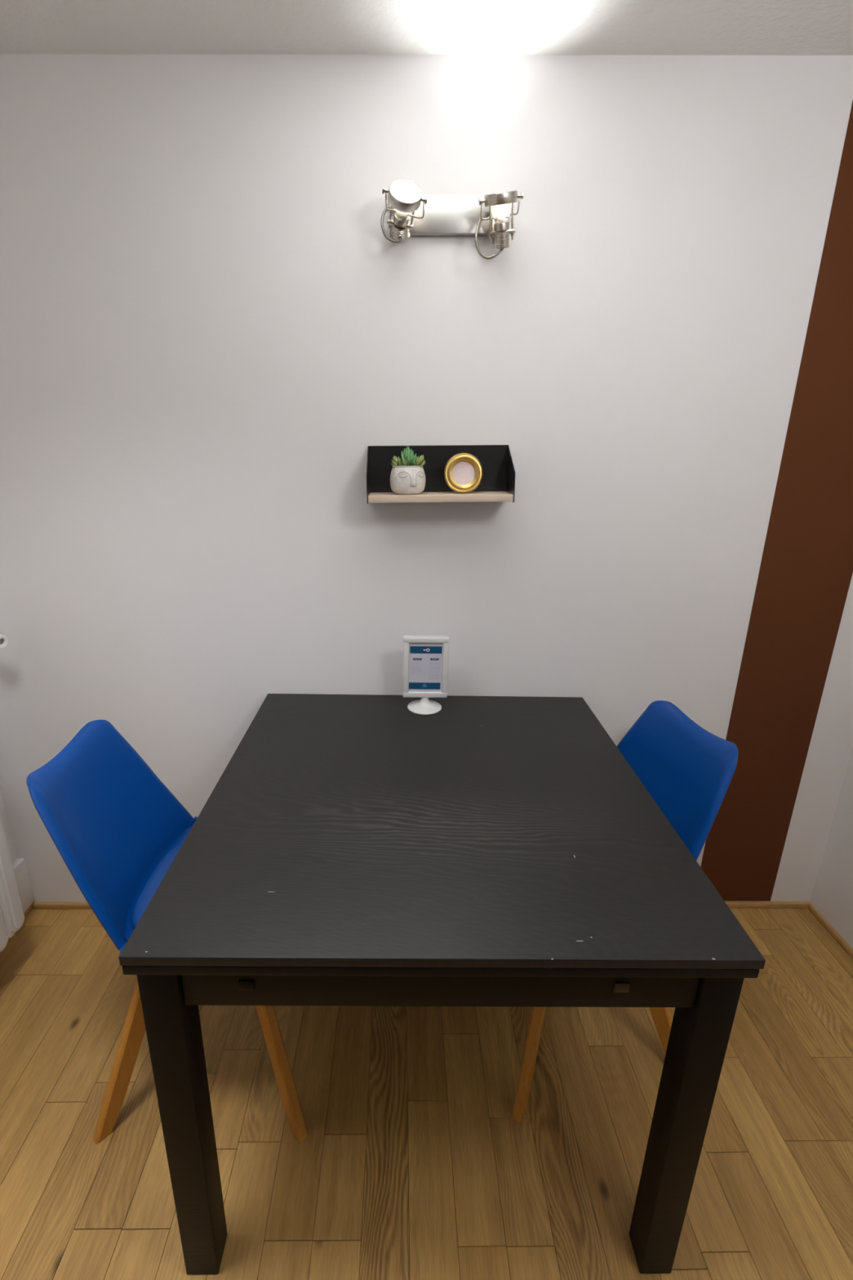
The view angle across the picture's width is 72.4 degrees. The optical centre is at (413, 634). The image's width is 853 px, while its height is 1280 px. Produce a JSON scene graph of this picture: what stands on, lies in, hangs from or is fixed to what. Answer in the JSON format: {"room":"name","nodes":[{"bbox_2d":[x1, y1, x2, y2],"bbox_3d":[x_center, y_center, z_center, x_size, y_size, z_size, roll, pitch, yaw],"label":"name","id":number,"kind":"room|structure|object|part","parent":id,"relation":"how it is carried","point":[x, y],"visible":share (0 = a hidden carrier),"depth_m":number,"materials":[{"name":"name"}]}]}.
{"room":"dining room","nodes":[
{"label":"dining room","id":0,"kind":"room"},
{"bbox_2d":[0,788,16,862],"bbox_3d":[-1.234,0.575,-0.951,0.120,2.370,5.200,1,18,-1],"label":"wall","id":1,"kind":"structure","parent":0,"point":[2,811],"depth_m":1.77,"materials":[{"name":"white paint"}]},
{"bbox_2d":[0,634,24,952],"bbox_3d":[-1.142,0.475,1.271,0.168,0.840,0.778,1,18,-1],"label":"radiator","id":2,"kind":"object","parent":1,"relation":"attached to","point":[11,913],"visible":1,"depth_m":1.54,"materials":[{"name":"white metal"}]},
{"bbox_3d":[-1.087,0.016,1.512,0.050,0.036,0.036,5,18,12],"label":"valve knob","id":3,"kind":"part","parent":2,"relation":"part of","materials":[{"name":"white plastic"}]},
{"bbox_2d":[8,902,33,938],"bbox_3d":[-1.181,1.665,-0.599,0.024,0.022,5.200,1,18,-1],"label":"baseboard","id":4,"kind":"structure","parent":1,"relation":"attached to","point":[28,911],"depth_m":1.85,"materials":[{"name":"brown wood"}]},
{"bbox_2d":[12,857,34,913],"bbox_3d":[-1.179,1.575,-0.627,0.026,0.166,5.200,1,18,-1],"label":"trim","id":5,"kind":"structure","parent":1,"relation":"attached to","point":[19,864],"depth_m":1.82,"materials":[{"name":"white ceramic"}]},
{"bbox_2d":[0,53,852,903],"bbox_3d":[0.054,-0.228,1.611,2.762,2.370,0.121,1,18,-1],"label":"wall","id":6,"kind":"structure","parent":0,"point":[211,322],"depth_m":1.44,"materials":[{"name":"white paint"}]},
{"bbox_2d":[32,901,812,909],"bbox_3d":[0.049,0.882,1.900,2.536,0.019,0.013,1,18,-1],"label":"baseboard","id":7,"kind":"structure","parent":6,"relation":"attached to","point":[731,904],"depth_m":1.92,"materials":[{"name":"brown wood"}]},
{"bbox_2d":[366,444,515,503],"bbox_3d":[0.064,-0.397,1.435,0.355,0.132,0.111,-1,18,-1],"label":"wall shelf","id":8,"kind":"object","parent":6,"relation":"attached to","point":[497,484],"visible":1,"depth_m":1.47,"materials":[{"name":"black"}]},
{"bbox_3d":[-0.112,-0.395,1.432,0.002,0.133,0.111,-1,18,-1],"label":"panel","id":9,"kind":"part","parent":8,"relation":"part of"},
{"bbox_2d":[390,445,425,494],"bbox_3d":[-0.014,-0.403,1.425,0.088,0.113,0.090,-1,18,-1],"label":"potted succulent","id":10,"kind":"object","parent":8,"relation":"on","point":[407,476],"visible":1,"depth_m":1.40,"materials":[{"name":"white ceramic"}]},
{"bbox_2d":[390,465,425,494],"bbox_3d":[-0.014,-0.381,1.433,0.088,0.068,0.088,-1,18,-1],"label":"pot","id":11,"kind":"object","parent":10,"relation":"attached to","point":[404,479],"depth_m":1.40,"materials":[{"name":"white ceramic"}]},
{"bbox_2d":[444,453,483,493],"bbox_3d":[0.124,-0.399,1.438,0.097,0.096,0.040,-1,18,-1],"label":"frame","id":12,"kind":"object","parent":8,"relation":"on","point":[464,472],"visible":1,"depth_m":1.43,"materials":[{"name":"gold metal"}]},
{"bbox_2d":[452,461,475,484],"bbox_3d":[0.124,-0.399,1.440,0.056,0.056,0.009,-1,18,-1],"label":"picture","id":13,"kind":"object","parent":12,"relation":"in","point":[463,472],"depth_m":1.44},
{"bbox_3d":[0.241,-0.399,1.438,0.002,0.133,0.111,-1,18,-1],"label":"panel","id":14,"kind":"part","parent":8,"relation":"part of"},
{"bbox_2d":[380,177,523,259],"bbox_3d":[0.081,-0.891,1.262,0.304,0.142,0.139,-1,18,-1],"label":"wall lamp","id":15,"kind":"object","parent":6,"relation":"attached to","point":[412,213],"visible":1,"depth_m":1.27,"materials":[{"name":"silver metal"}]},
{"bbox_3d":[-0.058,-0.918,1.203,0.014,0.013,0.012,-1,18,-5],"label":"knob","id":16,"kind":"part","parent":15,"relation":"part of","materials":[{"name":"silver metal"}]},
{"bbox_3d":[-0.048,-0.904,1.243,0.007,0.045,0.063,-3,18,-11],"label":"rod","id":17,"kind":"part","parent":15,"relation":"part of","materials":[{"name":"silver metal"}]},
{"bbox_2d":[391,225,407,239],"bbox_3d":[-0.031,-0.891,1.280,0.033,0.041,0.039,-3,18,-11],"label":"socket","id":18,"kind":"object","parent":15,"relation":"attached to","point":[397,232],"depth_m":1.27,"materials":[{"name":"silver metal"}]},
{"bbox_3d":[-0.017,-0.914,1.203,0.062,0.052,0.037,-1,18,-1],"label":"bulb","id":19,"kind":"part","parent":15,"relation":"part of","materials":[{"name":"white glass"}]},
{"bbox_3d":[-0.018,-0.902,1.268,0.022,0.048,0.075,-1,18,-1],"label":"wall post","id":20,"kind":"part","parent":15,"relation":"part of","materials":[{"name":"silver metal"}]},
{"bbox_3d":[-0.002,-0.898,1.249,0.007,0.045,0.063,-3,18,-11],"label":"rod","id":21,"kind":"part","parent":15,"relation":"part of","materials":[{"name":"silver metal"}]},
{"bbox_3d":[0.022,-0.906,1.215,0.014,0.013,0.012,-1,18,-5],"label":"knob","id":22,"kind":"part","parent":15,"relation":"part of","materials":[{"name":"silver metal"}]},
{"bbox_3d":[0.079,-0.940,1.307,0.265,0.074,0.022,-1,18,-1],"label":"plate","id":23,"kind":"part","parent":15,"relation":"part of","materials":[{"name":"silver metal"}]},
{"bbox_3d":[0.145,-0.922,1.240,0.013,0.012,0.012,-1,18,-1],"label":"knob","id":24,"kind":"part","parent":15,"relation":"part of","materials":[{"name":"silver metal"}]},
{"bbox_3d":[0.167,-0.893,1.262,0.006,0.071,0.028,9,20,25],"label":"rod","id":25,"kind":"part","parent":15,"relation":"part of","materials":[{"name":"silver metal"}]},
{"bbox_3d":[0.187,-0.900,1.288,0.022,0.048,0.046,-1,18,-1],"label":"wall post","id":26,"kind":"part","parent":15,"relation":"part of","materials":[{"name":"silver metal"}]},
{"bbox_2d":[493,233,509,248],"bbox_3d":[0.195,-0.867,1.282,0.033,0.035,0.039,8,19,22],"label":"socket","id":27,"kind":"object","parent":15,"relation":"attached to","point":[501,241],"depth_m":1.27,"materials":[{"name":"silver metal"}]},
{"bbox_3d":[0.213,-0.899,1.261,0.006,0.071,0.028,9,20,25],"label":"rod","id":28,"kind":"part","parent":15,"relation":"part of","materials":[{"name":"silver metal"}]},
{"bbox_3d":[0.227,-0.933,1.238,0.013,0.012,0.012,-1,18,-1],"label":"knob","id":29,"kind":"part","parent":15,"relation":"part of","materials":[{"name":"silver metal"}]},
{"bbox_2d":[0,907,852,1279],"bbox_3d":[0.087,1.712,-0.557,2.562,0.050,5.200,1,18,-1],"label":"floor","id":30,"kind":"structure","parent":0,"point":[414,1162],"depth_m":1.27,"materials":[{"name":"brown wood"}]},
{"bbox_2d":[26,719,307,1144],"bbox_3d":[-0.480,0.627,1.364,0.571,0.815,0.501,1,18,-1],"label":"dining chair","id":31,"kind":"object","parent":30,"relation":"on","point":[116,827],"visible":0.48,"depth_m":1.27,"materials":[{"name":"blue plastic"}]},
{"bbox_3d":[-0.610,0.875,1.270,0.024,0.398,0.222,16,23,39],"label":"leg","id":32,"kind":"part","parent":31,"relation":"part of","materials":[{"name":"brown wood"}]},
{"bbox_3d":[-0.310,0.878,1.277,0.024,0.398,0.222,-15,24,-41],"label":"leg","id":33,"kind":"part","parent":31,"relation":"part of","materials":[{"name":"brown wood"}]},
{"bbox_2d":[118,693,765,1274],"bbox_3d":[0.033,0.671,1.352,0.900,0.756,0.901,1,18,-1],"label":"dining table","id":34,"kind":"object","parent":30,"relation":"on","point":[349,850],"visible":1,"depth_m":0.96,"materials":[{"name":"black wood"}]},
{"bbox_3d":[-0.376,0.805,0.970,0.058,0.722,0.058,1,18,-1],"label":"leg","id":35,"kind":"part","parent":34,"relation":"part of","materials":[{"name":"black wood"}]},
{"bbox_2d":[402,635,448,715],"bbox_3d":[0.032,0.102,1.554,0.102,0.204,0.093,15,23,37],"label":"table sign","id":36,"kind":"object","parent":34,"relation":"on","point":[425,658],"visible":1,"depth_m":1.54,"materials":[{"name":"grey plastic"}]},
{"bbox_3d":[0.448,0.816,0.981,0.058,0.722,0.058,1,18,-1],"label":"leg","id":37,"kind":"part","parent":34,"relation":"part of","materials":[{"name":"black wood"}]},
{"bbox_2d":[511,700,738,1122],"bbox_3d":[0.417,0.611,1.464,0.571,0.815,0.511,-3,18,-13],"label":"dining chair","id":38,"kind":"object","parent":30,"relation":"on","point":[687,770],"visible":0.26,"depth_m":1.39,"materials":[{"name":"blue plastic"}]},
{"bbox_3d":[0.287,0.869,1.336,0.024,0.398,0.223,10,20,27],"label":"leg","id":39,"kind":"part","parent":38,"relation":"part of","materials":[{"name":"brown wood"}]},
{"bbox_3d":[0.575,0.853,1.402,0.223,0.398,0.024,13,21,33],"label":"leg","id":40,"kind":"part","parent":38,"relation":"part of","materials":[{"name":"brown wood"}]},
{"bbox_2d":[0,0,852,55],"bbox_3d":[0.126,-0.483,-1.265,2.802,0.197,5.440,1,18,-1],"label":"ceiling","id":41,"kind":"structure","parent":0,"point":[161,27],"depth_m":1.15,"materials":[{"name":"white paint"}]},
{"bbox_2d":[809,748,852,948],"bbox_3d":[1.447,0.602,-0.887,0.120,2.370,5.200,1,18,-1],"label":"wall","id":42,"kind":"structure","parent":0,"point":[832,895],"depth_m":1.80,"materials":[{"name":"white paint"}]},
{"bbox_2d":[808,904,852,959],"bbox_3d":[1.361,1.694,-0.543,0.013,0.019,5.186,1,18,-1],"label":"baseboard","id":43,"kind":"structure","parent":42,"relation":"attached to","point":[811,908],"depth_m":1.82,"materials":[{"name":"brown wood"}]}
]}

